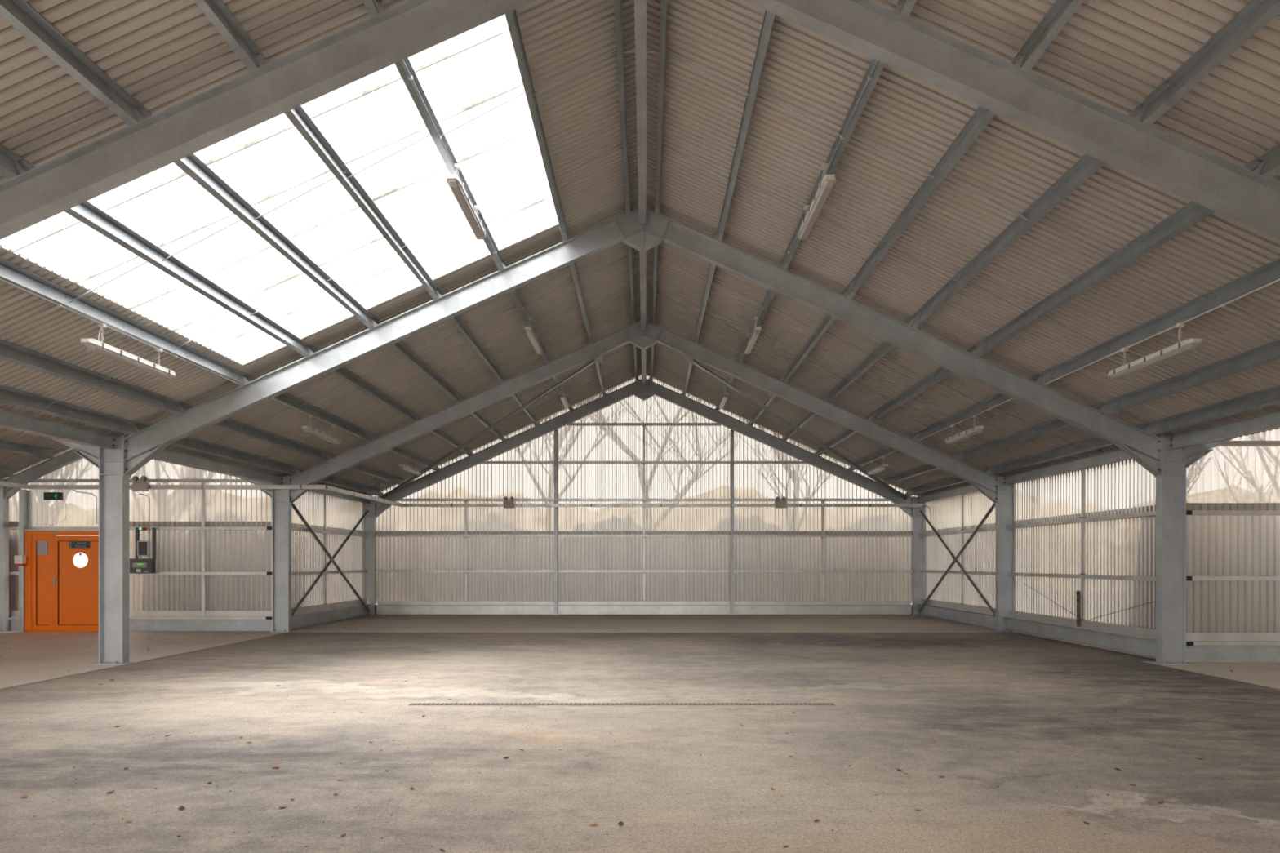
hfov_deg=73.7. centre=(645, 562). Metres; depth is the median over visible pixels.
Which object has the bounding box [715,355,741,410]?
purlin
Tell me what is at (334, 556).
brace
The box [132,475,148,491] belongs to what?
emergency light
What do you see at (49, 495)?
exit sign
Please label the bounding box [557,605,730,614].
beam
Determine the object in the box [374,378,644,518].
rafter
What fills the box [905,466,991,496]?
purlin
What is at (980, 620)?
beam
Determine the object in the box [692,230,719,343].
purlin
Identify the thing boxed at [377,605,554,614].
beam
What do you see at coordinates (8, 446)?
purlin
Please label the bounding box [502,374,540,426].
purlin
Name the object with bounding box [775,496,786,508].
emergency light
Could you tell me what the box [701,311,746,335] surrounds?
rod
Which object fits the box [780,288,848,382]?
purlin
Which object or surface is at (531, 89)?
rod
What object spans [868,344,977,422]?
purlin
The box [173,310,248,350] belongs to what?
rod
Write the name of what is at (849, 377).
rod
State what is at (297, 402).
rod
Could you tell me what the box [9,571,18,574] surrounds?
wall rail
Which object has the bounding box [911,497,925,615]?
steel column
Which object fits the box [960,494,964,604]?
strut
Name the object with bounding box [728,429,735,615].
post
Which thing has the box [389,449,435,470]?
conduit
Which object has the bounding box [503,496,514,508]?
emergency light
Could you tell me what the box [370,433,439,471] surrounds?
purlin
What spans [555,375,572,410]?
conduit
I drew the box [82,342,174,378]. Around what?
diffuser
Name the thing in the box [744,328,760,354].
diffuser
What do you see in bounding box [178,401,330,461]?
purlin
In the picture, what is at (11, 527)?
wall rail
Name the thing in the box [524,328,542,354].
diffuser
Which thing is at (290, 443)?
rod
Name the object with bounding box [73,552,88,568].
door sign
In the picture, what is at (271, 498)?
trim
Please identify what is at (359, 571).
wall rail
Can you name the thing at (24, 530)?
flashing
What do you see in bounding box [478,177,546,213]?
rod
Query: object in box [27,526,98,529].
lintel
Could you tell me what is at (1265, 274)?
purlin
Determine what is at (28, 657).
floor
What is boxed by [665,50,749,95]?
rod
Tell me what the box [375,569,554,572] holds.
wall rail
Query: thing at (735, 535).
wall rail
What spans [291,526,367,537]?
wall rail
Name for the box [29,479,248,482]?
wall rail
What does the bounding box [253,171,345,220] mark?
rod
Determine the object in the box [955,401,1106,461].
purlin
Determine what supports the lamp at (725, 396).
hanging from the purlin at (739, 356)
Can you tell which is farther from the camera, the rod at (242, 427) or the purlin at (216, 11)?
the rod at (242, 427)
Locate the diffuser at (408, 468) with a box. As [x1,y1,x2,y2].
[399,466,420,475]
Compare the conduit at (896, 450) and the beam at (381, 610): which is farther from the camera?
the beam at (381, 610)
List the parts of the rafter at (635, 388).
plate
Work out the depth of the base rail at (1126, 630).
15.44 m
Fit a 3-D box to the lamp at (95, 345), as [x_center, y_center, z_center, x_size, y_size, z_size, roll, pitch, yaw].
[-6.120,-2.517,10.170,0.156,0.345,1.720,0,0,0]
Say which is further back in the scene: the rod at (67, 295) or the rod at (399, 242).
the rod at (399, 242)
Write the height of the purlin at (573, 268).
0.213 m
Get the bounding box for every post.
[18,488,31,631]
[552,429,558,615]
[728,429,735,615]
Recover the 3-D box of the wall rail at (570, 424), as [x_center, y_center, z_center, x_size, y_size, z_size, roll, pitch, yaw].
[-0.050,-4.050,25.080,4.531,0.070,0.130,0,0,0]
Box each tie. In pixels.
[634,0,646,224]
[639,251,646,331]
[641,349,645,386]
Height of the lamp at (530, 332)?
0.345 m
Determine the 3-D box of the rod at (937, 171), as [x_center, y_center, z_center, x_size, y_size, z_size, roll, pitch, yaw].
[3.550,-3.863,9.000,0.965,0.513,0.013,0,0,0]
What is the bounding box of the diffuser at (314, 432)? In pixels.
[302,428,340,444]
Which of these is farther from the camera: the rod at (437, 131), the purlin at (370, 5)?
the rod at (437, 131)
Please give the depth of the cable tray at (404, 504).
24.78 m
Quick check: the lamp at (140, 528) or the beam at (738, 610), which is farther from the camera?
the beam at (738, 610)
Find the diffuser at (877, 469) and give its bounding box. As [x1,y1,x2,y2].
[867,466,888,475]
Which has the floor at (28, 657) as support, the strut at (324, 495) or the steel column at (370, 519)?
the steel column at (370, 519)
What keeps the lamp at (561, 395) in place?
hanging from the purlin at (557, 375)
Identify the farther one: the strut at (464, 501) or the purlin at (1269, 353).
the strut at (464, 501)
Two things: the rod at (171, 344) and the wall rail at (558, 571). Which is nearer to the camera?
the rod at (171, 344)
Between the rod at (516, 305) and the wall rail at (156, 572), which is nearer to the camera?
the rod at (516, 305)
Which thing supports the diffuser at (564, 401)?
attached to the lamp at (561, 395)
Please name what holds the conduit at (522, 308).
attached to the purlin at (512, 293)
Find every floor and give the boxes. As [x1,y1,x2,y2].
[0,614,1279,688]
[0,632,1279,852]
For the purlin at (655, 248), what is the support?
on the rafter at (986, 483)
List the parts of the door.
frame, panel, frame, panel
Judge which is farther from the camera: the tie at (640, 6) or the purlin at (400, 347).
the purlin at (400, 347)
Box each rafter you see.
[0,0,536,239]
[4,448,271,498]
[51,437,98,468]
[122,208,642,477]
[288,320,643,504]
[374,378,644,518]
[642,208,1162,477]
[643,320,998,504]
[644,378,913,518]
[743,0,1279,239]
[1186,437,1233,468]
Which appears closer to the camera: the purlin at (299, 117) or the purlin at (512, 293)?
the purlin at (299, 117)
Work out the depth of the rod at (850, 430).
21.00 m
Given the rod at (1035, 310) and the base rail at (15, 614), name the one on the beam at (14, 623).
the base rail at (15, 614)
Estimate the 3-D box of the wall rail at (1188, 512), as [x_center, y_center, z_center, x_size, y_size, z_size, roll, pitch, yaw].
[11.305,-0.760,13.155,6.090,0.070,0.170,0,0,0]
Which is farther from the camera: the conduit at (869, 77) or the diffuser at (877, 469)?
the diffuser at (877, 469)
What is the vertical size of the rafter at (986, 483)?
4.085 m
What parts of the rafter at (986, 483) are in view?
plate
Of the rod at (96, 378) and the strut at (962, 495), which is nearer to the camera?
the rod at (96, 378)
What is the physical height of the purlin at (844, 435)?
0.213 m
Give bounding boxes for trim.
[271,497,271,631]
[363,502,364,599]
[923,502,924,599]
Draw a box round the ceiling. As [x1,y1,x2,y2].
[0,0,1279,496]
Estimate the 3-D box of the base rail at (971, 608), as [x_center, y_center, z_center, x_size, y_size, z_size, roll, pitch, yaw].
[8.090,1.150,22.005,0.100,0.160,5.810,0,0,0]
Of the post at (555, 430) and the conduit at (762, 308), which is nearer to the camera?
the conduit at (762, 308)
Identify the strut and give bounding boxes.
[201,482,205,616]
[323,494,327,604]
[464,501,467,599]
[642,425,645,599]
[821,501,824,599]
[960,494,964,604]
[1079,468,1085,620]
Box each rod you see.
[0,295,67,332]
[44,377,97,407]
[69,254,160,302]
[98,344,173,383]
[161,213,252,261]
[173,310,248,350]
[204,426,244,448]
[244,402,298,431]
[249,276,324,315]
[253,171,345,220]
[257,443,290,462]
[291,421,339,446]
[299,377,354,406]
[324,242,399,282]
[340,399,388,425]
[346,130,438,178]
[355,352,409,381]
[359,448,397,468]
[390,377,437,402]
[398,430,437,451]
[400,214,463,248]
[410,328,465,356]
[438,355,486,381]
[438,413,476,433]
[441,88,531,136]
[466,305,516,332]
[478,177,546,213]
[478,395,516,415]
[487,337,527,359]
[518,378,553,397]
[533,50,616,95]
[539,313,581,335]
[577,255,628,282]
[586,291,630,315]
[622,51,658,53]
[656,291,700,315]
[662,143,730,180]
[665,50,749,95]
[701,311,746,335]
[712,280,763,306]
[731,174,806,213]
[733,378,768,397]
[756,92,840,136]
[759,337,799,359]
[768,305,819,332]
[770,395,808,415]
[800,355,848,381]
[810,413,848,433]
[819,214,882,248]
[820,328,875,356]
[844,129,934,178]
[848,377,896,402]
[849,430,888,451]
[884,242,958,282]
[889,448,928,468]
[897,399,946,425]
[931,377,986,406]
[936,171,1028,220]
[946,421,995,446]
[960,276,1034,315]
[986,402,1040,431]
[1035,310,1109,350]
[1042,426,1080,448]
[1111,344,1185,383]
[1121,253,1213,302]
[1186,377,1239,407]
[1213,295,1279,331]
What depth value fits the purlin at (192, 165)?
9.31 m
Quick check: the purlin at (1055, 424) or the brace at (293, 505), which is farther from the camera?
the brace at (293, 505)
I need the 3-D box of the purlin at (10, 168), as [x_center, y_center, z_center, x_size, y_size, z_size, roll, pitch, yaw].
[-5.104,-3.211,4.000,0.143,0.213,5.980,0,0,0]
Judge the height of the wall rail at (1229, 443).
0.068 m
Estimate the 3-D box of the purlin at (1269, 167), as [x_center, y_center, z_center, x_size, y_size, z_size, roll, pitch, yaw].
[5.004,-3.211,4.000,0.143,0.213,5.980,0,0,0]
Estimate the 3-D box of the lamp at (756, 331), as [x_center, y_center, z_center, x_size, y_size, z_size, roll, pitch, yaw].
[2.020,-4.305,16.170,0.156,0.345,1.720,0,0,0]
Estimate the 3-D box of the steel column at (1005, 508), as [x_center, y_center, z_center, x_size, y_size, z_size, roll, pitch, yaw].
[8.000,-0.180,19.000,0.440,3.460,0.240,0,0,0]
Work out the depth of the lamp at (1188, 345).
9.96 m
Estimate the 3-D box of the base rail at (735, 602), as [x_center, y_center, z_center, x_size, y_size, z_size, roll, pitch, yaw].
[5.175,1.205,25.070,5.190,0.110,0.110,0,0,0]
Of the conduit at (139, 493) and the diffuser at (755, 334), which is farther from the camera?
the conduit at (139, 493)
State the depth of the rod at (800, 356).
17.00 m
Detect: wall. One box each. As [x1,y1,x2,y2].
[0,448,271,615]
[291,491,362,608]
[370,373,919,603]
[925,458,1155,629]
[1186,427,1279,632]
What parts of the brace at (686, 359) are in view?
plate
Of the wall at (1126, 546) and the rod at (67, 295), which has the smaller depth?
the rod at (67, 295)
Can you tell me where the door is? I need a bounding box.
[25,531,98,631]
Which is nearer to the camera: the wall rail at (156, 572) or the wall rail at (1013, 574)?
the wall rail at (1013, 574)
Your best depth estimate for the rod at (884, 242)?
10.99 m
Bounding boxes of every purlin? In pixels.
[0,0,144,125]
[0,142,25,179]
[0,257,248,386]
[0,338,185,414]
[0,384,139,435]
[0,439,54,458]
[0,465,13,476]
[16,158,313,356]
[133,422,299,475]
[135,106,377,328]
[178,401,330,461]
[193,0,264,71]
[242,373,374,441]
[255,53,441,299]
[295,466,382,496]
[306,344,418,422]
[326,452,404,484]
[362,0,385,17]
[370,315,462,402]
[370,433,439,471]
[373,0,506,270]
[414,413,473,455]
[435,288,506,382]
[457,394,506,440]
[500,258,551,363]
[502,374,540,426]
[504,9,571,241]
[546,355,573,410]
[565,230,595,342]
[591,335,607,395]
[613,0,633,213]
[627,245,637,324]
[633,345,639,381]
[648,319,655,381]
[649,244,657,324]
[651,0,667,213]
[680,335,696,395]
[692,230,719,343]
[713,9,775,241]
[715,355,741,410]
[736,258,784,363]
[747,374,785,426]
[778,0,905,270]
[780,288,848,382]
[781,394,828,440]
[814,413,872,455]
[824,315,914,402]
[843,52,1023,299]
[848,432,916,471]
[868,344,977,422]
[883,452,959,484]
[893,0,916,17]
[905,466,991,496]
[907,106,1143,328]
[912,373,1042,441]
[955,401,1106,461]
[971,158,1262,356]
[986,422,1151,475]
[1014,0,1084,71]
[1035,257,1279,386]
[1099,339,1279,414]
[1134,0,1279,125]
[1145,385,1279,435]
[1253,142,1279,179]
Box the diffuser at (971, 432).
[946,428,982,444]
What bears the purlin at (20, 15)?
on the rafter at (408, 28)
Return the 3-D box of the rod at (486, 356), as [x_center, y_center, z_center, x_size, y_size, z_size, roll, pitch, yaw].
[-3.650,-3.863,17.000,0.965,0.513,0.013,0,0,0]
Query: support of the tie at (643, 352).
attached to the rafter at (632, 334)
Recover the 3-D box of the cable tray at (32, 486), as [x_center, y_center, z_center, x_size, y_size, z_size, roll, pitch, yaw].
[-10.300,-1.656,18.830,6.500,0.096,0.106,0,0,0]
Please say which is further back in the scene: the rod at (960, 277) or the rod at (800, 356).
the rod at (800, 356)
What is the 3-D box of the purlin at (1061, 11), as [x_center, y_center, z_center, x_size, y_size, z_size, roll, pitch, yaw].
[3.054,-4.083,4.000,0.143,0.213,5.980,0,0,0]
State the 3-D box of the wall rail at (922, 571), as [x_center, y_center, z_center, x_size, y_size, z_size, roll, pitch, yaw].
[8.085,0.265,22.005,0.130,0.070,5.810,0,0,0]
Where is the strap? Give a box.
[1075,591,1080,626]
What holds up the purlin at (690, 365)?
on the rafter at (651, 388)
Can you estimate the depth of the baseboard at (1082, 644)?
25.14 m
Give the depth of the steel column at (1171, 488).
13.00 m
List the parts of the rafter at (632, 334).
plate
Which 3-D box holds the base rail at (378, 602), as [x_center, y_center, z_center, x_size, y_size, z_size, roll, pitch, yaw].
[-5.275,1.205,25.070,5.190,0.110,0.110,0,0,0]
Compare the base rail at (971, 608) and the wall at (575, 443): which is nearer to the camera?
the base rail at (971, 608)
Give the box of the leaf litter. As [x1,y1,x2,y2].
[0,614,1241,852]
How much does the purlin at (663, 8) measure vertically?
0.213 m
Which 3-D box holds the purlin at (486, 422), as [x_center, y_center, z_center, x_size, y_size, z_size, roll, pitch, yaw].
[-4.134,-3.645,22.000,0.143,0.213,5.980,0,0,0]
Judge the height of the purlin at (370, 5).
0.213 m
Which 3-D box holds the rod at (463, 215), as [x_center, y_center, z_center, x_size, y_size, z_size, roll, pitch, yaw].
[-2.670,-4.301,11.000,0.965,0.513,0.013,0,0,0]
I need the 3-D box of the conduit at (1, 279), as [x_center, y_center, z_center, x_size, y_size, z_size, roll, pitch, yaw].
[-6.115,-2.682,10.000,0.036,0.030,5.740,0,0,0]
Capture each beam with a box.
[0,409,116,448]
[8,619,18,631]
[128,619,271,631]
[152,448,283,484]
[291,604,369,629]
[307,484,370,503]
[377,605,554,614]
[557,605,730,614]
[733,605,911,614]
[917,484,979,503]
[917,604,995,629]
[1003,448,1132,484]
[1004,617,1155,657]
[1168,410,1279,448]
[1186,645,1279,662]
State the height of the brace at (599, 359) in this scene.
2.797 m
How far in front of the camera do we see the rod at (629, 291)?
17.00 m
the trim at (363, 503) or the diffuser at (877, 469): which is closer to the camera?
the diffuser at (877, 469)
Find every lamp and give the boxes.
[80,322,176,378]
[138,527,146,530]
[302,414,341,444]
[398,456,421,475]
[446,163,486,239]
[524,316,542,354]
[558,385,569,408]
[718,385,728,408]
[743,316,761,354]
[797,163,835,239]
[866,455,888,475]
[945,414,983,444]
[1107,322,1201,378]
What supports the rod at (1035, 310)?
attached to the purlin at (1192, 213)
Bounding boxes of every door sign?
[68,541,89,547]
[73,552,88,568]
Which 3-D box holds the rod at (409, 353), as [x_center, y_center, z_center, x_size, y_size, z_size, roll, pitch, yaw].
[-4.625,-3.427,15.000,0.955,0.508,0.013,0,0,0]
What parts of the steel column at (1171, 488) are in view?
plate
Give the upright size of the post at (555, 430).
5.419 m
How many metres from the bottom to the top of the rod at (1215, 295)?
0.508 m
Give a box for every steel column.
[0,478,11,631]
[94,435,133,664]
[270,475,293,631]
[362,500,377,615]
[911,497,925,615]
[992,475,1014,631]
[1151,435,1190,664]
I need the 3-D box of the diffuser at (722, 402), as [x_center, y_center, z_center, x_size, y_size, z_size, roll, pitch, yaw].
[2.020,-4.160,22.170,0.124,0.055,1.660,0,0,0]
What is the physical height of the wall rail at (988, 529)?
0.070 m
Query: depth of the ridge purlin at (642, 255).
15.97 m
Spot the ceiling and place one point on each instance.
(164, 54)
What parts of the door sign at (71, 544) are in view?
green panel, blue panel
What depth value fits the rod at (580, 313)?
17.00 m
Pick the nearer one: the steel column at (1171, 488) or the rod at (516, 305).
the steel column at (1171, 488)
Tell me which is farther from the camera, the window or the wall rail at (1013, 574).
the wall rail at (1013, 574)
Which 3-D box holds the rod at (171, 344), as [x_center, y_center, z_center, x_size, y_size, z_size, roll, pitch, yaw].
[-6.575,-2.555,11.000,0.955,0.508,0.013,0,0,0]
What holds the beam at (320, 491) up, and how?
attached to the steel column at (370, 519)
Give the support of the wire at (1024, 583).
attached to the base rail at (1126, 630)
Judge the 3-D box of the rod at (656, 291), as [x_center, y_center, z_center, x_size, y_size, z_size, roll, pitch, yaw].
[0.625,-5.170,17.000,0.935,0.500,0.013,0,0,0]
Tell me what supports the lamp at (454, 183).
hanging from the purlin at (399, 65)
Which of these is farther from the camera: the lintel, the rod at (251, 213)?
the lintel
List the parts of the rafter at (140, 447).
plate, apex plate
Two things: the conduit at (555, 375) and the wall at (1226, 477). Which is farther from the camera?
the conduit at (555, 375)
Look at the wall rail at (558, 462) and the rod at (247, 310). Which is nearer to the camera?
the rod at (247, 310)
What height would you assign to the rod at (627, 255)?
0.500 m
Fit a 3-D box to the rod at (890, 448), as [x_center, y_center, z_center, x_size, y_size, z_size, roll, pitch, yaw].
[6.475,-2.555,21.000,0.955,0.508,0.013,0,0,0]
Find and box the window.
[0,14,558,364]
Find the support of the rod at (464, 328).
attached to the purlin at (458, 322)
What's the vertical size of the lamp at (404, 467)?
0.345 m
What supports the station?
attached to the wall rail at (11, 527)
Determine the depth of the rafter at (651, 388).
25.00 m
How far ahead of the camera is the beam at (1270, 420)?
11.71 m
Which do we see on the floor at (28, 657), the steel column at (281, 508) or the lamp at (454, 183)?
the steel column at (281, 508)
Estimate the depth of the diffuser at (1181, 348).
10.03 m
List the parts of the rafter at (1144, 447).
apex plate, plate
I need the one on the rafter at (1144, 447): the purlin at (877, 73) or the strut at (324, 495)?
the purlin at (877, 73)
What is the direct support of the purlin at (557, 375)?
on the rafter at (632, 334)
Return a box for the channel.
[408,702,835,705]
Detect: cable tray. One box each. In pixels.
[0,481,30,488]
[30,484,327,489]
[325,475,403,506]
[403,503,923,506]
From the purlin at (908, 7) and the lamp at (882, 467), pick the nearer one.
the purlin at (908, 7)
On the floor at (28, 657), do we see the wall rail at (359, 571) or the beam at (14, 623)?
the beam at (14, 623)
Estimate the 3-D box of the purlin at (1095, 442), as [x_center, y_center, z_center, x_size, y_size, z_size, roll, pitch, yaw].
[7.644,-2.031,16.000,0.143,0.213,5.980,0,0,0]
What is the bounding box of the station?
[129,527,155,573]
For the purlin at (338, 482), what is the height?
0.213 m
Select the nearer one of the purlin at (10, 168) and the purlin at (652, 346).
the purlin at (10, 168)
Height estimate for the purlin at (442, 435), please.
0.213 m
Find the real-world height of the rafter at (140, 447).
4.085 m
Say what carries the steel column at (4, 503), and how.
on the floor at (28, 657)
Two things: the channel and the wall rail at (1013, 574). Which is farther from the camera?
the wall rail at (1013, 574)
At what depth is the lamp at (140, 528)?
18.96 m
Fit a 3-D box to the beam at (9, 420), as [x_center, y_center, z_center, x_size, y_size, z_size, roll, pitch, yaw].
[-8.100,-1.810,10.000,0.110,0.190,6.000,0,0,0]
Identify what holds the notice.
attached to the door
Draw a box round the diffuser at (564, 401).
[559,395,568,408]
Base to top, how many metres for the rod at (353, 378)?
0.513 m
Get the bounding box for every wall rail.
[9,526,271,529]
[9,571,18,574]
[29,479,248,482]
[128,571,271,574]
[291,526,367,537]
[291,569,367,575]
[375,534,554,537]
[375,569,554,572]
[396,498,554,501]
[480,461,554,463]
[557,461,730,463]
[557,498,730,501]
[557,534,730,537]
[557,569,730,572]
[566,422,721,426]
[733,461,808,463]
[733,498,891,501]
[733,534,912,537]
[733,569,912,572]
[920,527,995,537]
[920,569,995,575]
[1007,511,1155,528]
[1007,572,1155,581]
[1186,510,1279,515]
[1186,576,1279,581]
[1217,440,1279,446]
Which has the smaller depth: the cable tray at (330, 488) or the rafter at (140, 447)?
the rafter at (140, 447)
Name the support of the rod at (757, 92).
attached to the purlin at (768, 18)
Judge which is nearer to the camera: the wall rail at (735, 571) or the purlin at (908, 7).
the purlin at (908, 7)
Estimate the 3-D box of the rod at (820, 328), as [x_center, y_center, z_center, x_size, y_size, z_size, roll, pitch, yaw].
[3.550,-3.863,15.000,0.965,0.513,0.013,0,0,0]
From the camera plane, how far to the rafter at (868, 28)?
7.00 m
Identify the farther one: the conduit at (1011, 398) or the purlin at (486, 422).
the purlin at (486, 422)
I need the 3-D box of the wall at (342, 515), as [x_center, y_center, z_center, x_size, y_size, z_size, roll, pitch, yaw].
[-8.319,-0.350,22.200,0.038,3.121,6.000,0,0,0]
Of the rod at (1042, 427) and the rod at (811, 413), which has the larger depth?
the rod at (811, 413)
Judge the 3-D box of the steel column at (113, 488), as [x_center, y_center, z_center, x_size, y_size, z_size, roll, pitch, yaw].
[-8.100,-0.180,13.000,0.440,3.460,0.240,0,0,0]
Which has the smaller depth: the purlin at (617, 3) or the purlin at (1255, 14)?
the purlin at (1255, 14)
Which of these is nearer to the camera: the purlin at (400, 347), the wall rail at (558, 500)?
the purlin at (400, 347)
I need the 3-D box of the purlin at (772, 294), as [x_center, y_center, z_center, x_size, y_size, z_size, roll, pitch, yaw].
[2.074,-4.521,16.000,0.143,0.213,5.980,0,0,0]
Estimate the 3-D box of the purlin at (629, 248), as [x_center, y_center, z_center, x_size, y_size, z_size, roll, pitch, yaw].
[-0.244,-5.384,16.000,0.143,0.213,5.980,0,0,0]
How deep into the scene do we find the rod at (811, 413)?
21.00 m
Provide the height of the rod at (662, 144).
0.500 m
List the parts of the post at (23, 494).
cover strip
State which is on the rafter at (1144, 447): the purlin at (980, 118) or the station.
the purlin at (980, 118)
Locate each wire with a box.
[1023,582,1075,616]
[1089,600,1155,619]
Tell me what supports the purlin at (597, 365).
on the rafter at (635, 388)
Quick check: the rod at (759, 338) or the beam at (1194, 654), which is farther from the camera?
the rod at (759, 338)
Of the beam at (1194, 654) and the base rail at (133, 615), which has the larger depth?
the base rail at (133, 615)
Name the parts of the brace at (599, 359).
plate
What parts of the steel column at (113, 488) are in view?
plate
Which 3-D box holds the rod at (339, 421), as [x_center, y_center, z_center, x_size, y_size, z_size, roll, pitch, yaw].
[-6.575,-2.555,17.000,0.955,0.508,0.013,0,0,0]
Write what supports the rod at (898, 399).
attached to the purlin at (941, 373)
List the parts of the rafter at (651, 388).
plate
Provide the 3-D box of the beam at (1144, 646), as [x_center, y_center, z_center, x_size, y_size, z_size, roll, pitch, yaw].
[8.000,1.357,16.000,0.110,0.245,5.820,0,0,0]
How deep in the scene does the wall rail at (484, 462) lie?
25.01 m
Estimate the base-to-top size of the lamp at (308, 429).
0.345 m
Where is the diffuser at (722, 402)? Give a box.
[718,395,728,408]
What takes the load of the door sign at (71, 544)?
attached to the door
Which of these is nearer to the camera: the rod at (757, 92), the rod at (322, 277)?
the rod at (757, 92)
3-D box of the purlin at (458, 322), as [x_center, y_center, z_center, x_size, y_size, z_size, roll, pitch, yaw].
[-3.154,-4.083,16.000,0.143,0.213,5.980,0,0,0]
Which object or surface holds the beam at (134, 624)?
on the floor at (28, 657)
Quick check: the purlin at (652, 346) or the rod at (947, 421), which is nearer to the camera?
the rod at (947, 421)
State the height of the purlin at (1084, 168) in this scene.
0.213 m
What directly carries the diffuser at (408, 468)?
attached to the lamp at (404, 467)
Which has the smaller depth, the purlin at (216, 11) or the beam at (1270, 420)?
the purlin at (216, 11)
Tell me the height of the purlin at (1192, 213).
0.213 m
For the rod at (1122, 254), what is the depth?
9.00 m
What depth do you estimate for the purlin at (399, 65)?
8.91 m
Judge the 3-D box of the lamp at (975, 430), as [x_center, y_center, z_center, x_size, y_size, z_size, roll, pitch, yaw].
[6.020,-2.517,16.170,0.156,0.345,1.720,0,0,0]
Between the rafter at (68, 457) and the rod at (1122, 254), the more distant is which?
the rafter at (68, 457)
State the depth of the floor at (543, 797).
7.14 m
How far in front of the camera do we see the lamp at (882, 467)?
21.89 m
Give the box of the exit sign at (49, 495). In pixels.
[44,488,62,500]
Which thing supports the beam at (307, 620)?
on the floor at (28, 657)
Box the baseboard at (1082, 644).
[8,604,1155,658]
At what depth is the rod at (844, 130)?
9.00 m
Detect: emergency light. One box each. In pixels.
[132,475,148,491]
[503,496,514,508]
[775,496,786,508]
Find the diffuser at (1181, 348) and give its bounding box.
[1109,342,1199,378]
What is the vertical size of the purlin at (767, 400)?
0.213 m
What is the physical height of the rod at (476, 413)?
0.508 m
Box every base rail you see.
[9,610,18,619]
[128,610,271,619]
[291,599,366,615]
[377,601,554,604]
[557,601,730,604]
[733,601,911,604]
[920,599,995,615]
[1008,610,1155,639]
[1186,632,1279,645]
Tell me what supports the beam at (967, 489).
attached to the steel column at (917, 519)
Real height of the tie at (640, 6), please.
0.120 m
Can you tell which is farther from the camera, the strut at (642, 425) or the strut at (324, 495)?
the strut at (642, 425)
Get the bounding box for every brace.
[291,502,370,613]
[291,509,368,616]
[381,355,603,498]
[683,355,906,499]
[917,502,995,613]
[919,510,995,616]
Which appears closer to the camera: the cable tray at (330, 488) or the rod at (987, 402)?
the rod at (987, 402)
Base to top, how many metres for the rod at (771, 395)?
0.513 m
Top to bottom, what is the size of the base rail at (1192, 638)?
0.190 m
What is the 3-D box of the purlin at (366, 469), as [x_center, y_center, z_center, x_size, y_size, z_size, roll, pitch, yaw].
[-7.054,-2.340,22.000,0.143,0.213,5.980,0,0,0]
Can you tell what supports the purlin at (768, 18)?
on the rafter at (1144, 447)
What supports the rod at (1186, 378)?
attached to the purlin at (1269, 353)
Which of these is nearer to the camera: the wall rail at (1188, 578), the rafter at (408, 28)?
the rafter at (408, 28)
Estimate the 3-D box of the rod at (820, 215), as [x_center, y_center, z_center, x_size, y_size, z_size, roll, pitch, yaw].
[2.570,-4.301,11.000,0.965,0.513,0.013,0,0,0]
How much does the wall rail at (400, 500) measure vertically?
0.070 m
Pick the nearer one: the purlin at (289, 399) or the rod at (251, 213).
the rod at (251, 213)
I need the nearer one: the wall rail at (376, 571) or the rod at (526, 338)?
the rod at (526, 338)
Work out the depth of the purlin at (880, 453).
22.27 m
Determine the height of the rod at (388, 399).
0.513 m
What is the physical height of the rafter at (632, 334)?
4.085 m
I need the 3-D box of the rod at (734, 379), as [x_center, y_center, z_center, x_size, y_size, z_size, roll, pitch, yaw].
[2.570,-4.301,21.000,0.965,0.513,0.013,0,0,0]
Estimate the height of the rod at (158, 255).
0.513 m
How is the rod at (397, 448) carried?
attached to the purlin at (405, 452)
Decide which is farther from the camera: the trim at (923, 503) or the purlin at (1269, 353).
the trim at (923, 503)
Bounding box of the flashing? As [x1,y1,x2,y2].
[24,529,98,531]
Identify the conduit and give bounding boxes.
[0,278,240,385]
[72,489,97,524]
[138,493,150,540]
[271,398,369,441]
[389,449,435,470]
[400,59,503,269]
[513,290,548,362]
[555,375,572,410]
[737,290,772,362]
[781,60,878,269]
[852,449,897,470]
[917,398,1013,441]
[1044,279,1279,385]
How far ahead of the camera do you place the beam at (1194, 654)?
13.12 m
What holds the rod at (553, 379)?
attached to the purlin at (557, 375)
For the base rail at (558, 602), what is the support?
on the beam at (562, 610)
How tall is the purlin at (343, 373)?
0.213 m
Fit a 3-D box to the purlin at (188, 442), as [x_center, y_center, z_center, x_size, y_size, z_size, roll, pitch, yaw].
[-7.744,-2.031,16.000,0.143,0.213,5.980,0,0,0]
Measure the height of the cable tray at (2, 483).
0.096 m
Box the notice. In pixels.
[36,541,48,555]
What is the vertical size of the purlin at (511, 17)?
0.213 m
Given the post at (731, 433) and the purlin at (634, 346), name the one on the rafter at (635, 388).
the purlin at (634, 346)
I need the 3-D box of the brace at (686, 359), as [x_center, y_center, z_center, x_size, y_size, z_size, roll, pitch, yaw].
[4.242,-3.222,21.944,8.878,2.797,0.191,0,0,-41]
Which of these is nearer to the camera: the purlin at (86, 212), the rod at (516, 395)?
the purlin at (86, 212)
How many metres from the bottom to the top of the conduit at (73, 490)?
0.780 m
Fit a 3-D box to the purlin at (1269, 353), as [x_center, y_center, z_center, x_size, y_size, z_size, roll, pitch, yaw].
[6.954,-2.340,10.000,0.143,0.213,5.980,0,0,0]

